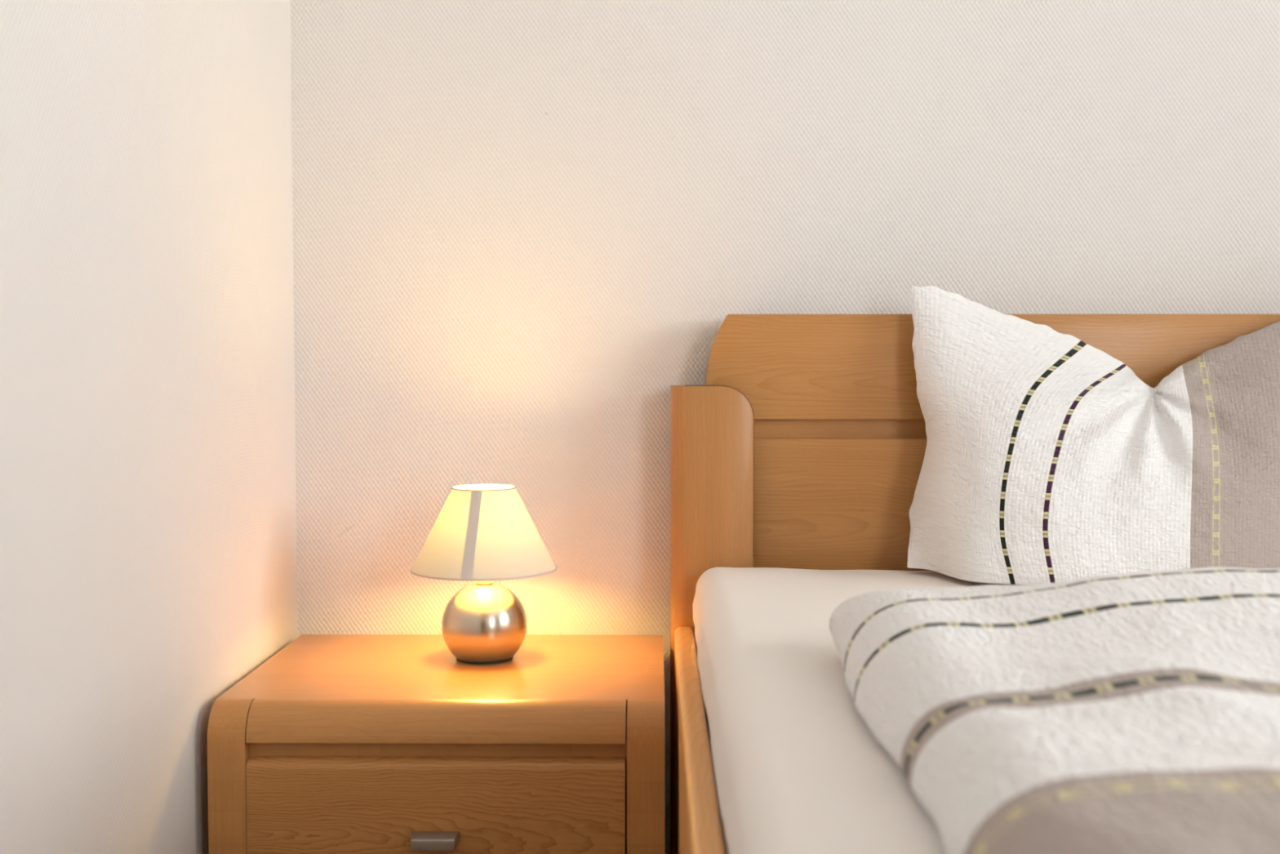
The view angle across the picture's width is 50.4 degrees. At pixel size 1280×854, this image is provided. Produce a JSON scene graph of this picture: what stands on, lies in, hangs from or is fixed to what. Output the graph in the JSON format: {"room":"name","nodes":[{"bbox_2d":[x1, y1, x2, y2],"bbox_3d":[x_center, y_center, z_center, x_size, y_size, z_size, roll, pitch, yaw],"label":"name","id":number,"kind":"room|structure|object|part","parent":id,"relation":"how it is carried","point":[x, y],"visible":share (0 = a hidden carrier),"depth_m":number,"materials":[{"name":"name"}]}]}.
{"room":"bedroom","nodes":[
{"label":"bedroom","id":0,"kind":"room"},
{"bbox_2d":[0,0,297,853],"bbox_3d":[-0.572,-0.429,0.053,0.120,2.500,3.730,0,2,1],"label":"wall","id":1,"kind":"structure","parent":0,"point":[148,507],"depth_m":1.35,"materials":[{"name":"white paint"}]},
{"bbox_2d":[290,0,1279,853],"bbox_3d":[1.391,-0.511,1.954,4.003,2.500,0.120,0,2,1],"label":"wall","id":2,"kind":"structure","parent":0,"point":[518,225],"depth_m":1.92,"materials":[{"name":"paint"}]},
{"bbox_3d":[1.369,0.871,0.087,4.003,0.100,3.970,0,2,1],"label":"floor","id":3,"kind":"structure","parent":0,"visible":0},
{"bbox_2d":[207,634,665,853],"bbox_3d":[-0.224,0.526,1.705,0.508,0.450,0.431,0,2,1],"label":"nightstand","id":4,"kind":"object","parent":3,"relation":"on","point":[334,744],"visible":1,"depth_m":1.51,"materials":[{"name":"brown wood"}]},
{"bbox_3d":[-0.457,0.525,1.720,0.042,0.450,0.407,0,2,1],"label":"panel","id":5,"kind":"part","parent":4,"relation":"part of","materials":[{"name":"brown wood"}]},
{"bbox_3d":[-0.227,0.455,1.499,0.052,0.015,0.024,0,2,1],"label":"handle","id":6,"kind":"part","parent":4,"relation":"part of","materials":[{"name":"silver metal"}]},
{"bbox_3d":[-0.227,0.453,1.521,0.421,0.168,0.020,0,2,1],"label":"drawer","id":7,"kind":"part","parent":4,"relation":"part of","materials":[{"name":"brown wood"}]},
{"bbox_3d":[-0.226,0.362,1.532,0.424,0.072,0.018,0,2,1],"label":"recess rail","id":8,"kind":"part","parent":4,"relation":"part of","materials":[{"name":"brown wood"}]},
{"bbox_2d":[410,484,557,664],"bbox_3d":[-0.200,0.188,1.749,0.187,0.222,0.187,0,2,1],"label":"table lamp","id":9,"kind":"object","parent":4,"relation":"on","point":[482,534],"visible":1,"depth_m":1.70,"materials":[{"name":"white fabric"}]},
{"bbox_3d":[-0.200,0.130,1.747,0.185,0.104,0.185,0,2,1],"label":"lamp shade","id":10,"kind":"part","parent":9,"relation":"part of","materials":[{"name":"fabric"}]},
{"bbox_2d":[475,580,493,584],"bbox_3d":[-0.200,0.179,1.749,0.025,0.044,0.025,0,2,1],"label":"socket","id":11,"kind":"object","parent":9,"relation":"attached to","point":[488,582],"depth_m":1.74,"materials":[{"name":"beige"}]},
{"bbox_3d":[-0.222,0.506,1.914,0.424,0.392,0.008,0,2,1],"label":"panel","id":12,"kind":"part","parent":4,"relation":"part of","materials":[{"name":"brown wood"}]},
{"bbox_3d":[0.009,0.525,1.715,0.042,0.450,0.407,0,2,1],"label":"panel","id":13,"kind":"part","parent":4,"relation":"part of","materials":[{"name":"brown wood"}]},
{"bbox_2d":[670,314,1279,853],"bbox_3d":[0.973,0.339,0.843,1.884,0.897,2.136,0,2,1],"label":"bed","id":14,"kind":"object","parent":3,"relation":"on","point":[802,445],"visible":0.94,"depth_m":1.84,"materials":[{"name":"brown wood"}]},
{"bbox_3d":[0.048,0.415,0.827,0.025,0.206,2.017,0,2,1],"label":"rail","id":15,"kind":"part","parent":14,"relation":"part of","materials":[{"name":"brown wood"}]},
{"bbox_3d":[0.097,0.343,1.878,0.110,0.800,0.088,0,2,1],"label":"corner post","id":16,"kind":"part","parent":14,"relation":"part of","materials":[{"name":"brown wood"}]},
{"bbox_3d":[0.983,0.179,1.875,1.725,0.328,0.056,0,2,1],"label":"headboard panel","id":17,"kind":"part","parent":14,"relation":"part of","materials":[{"name":"brown wood"}]},
{"bbox_2d":[692,566,1018,853],"bbox_3d":[0.972,0.332,0.816,1.833,0.215,2.009,0,2,1],"label":"mattress","id":18,"kind":"object","parent":14,"relation":"on","point":[797,769],"visible":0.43,"depth_m":1.02,"materials":[{"name":"white fabric"}]},
{"bbox_2d":[828,566,1279,853],"bbox_3d":[0.574,0.183,0.614,0.835,0.097,1.271,0,2,1],"label":"duvet","id":19,"kind":"object","parent":18,"relation":"on","point":[1137,713],"visible":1,"depth_m":0.83,"materials":[{"name":"fabric"}]},
{"bbox_2d":[907,285,1279,584],"bbox_3d":[0.690,-0.002,1.703,0.690,0.372,0.219,0,2,1],"label":"pillow","id":20,"kind":"object","parent":18,"relation":"on","point":[1047,459],"visible":0.94,"depth_m":1.68,"materials":[{"name":"fabric"}]}
]}

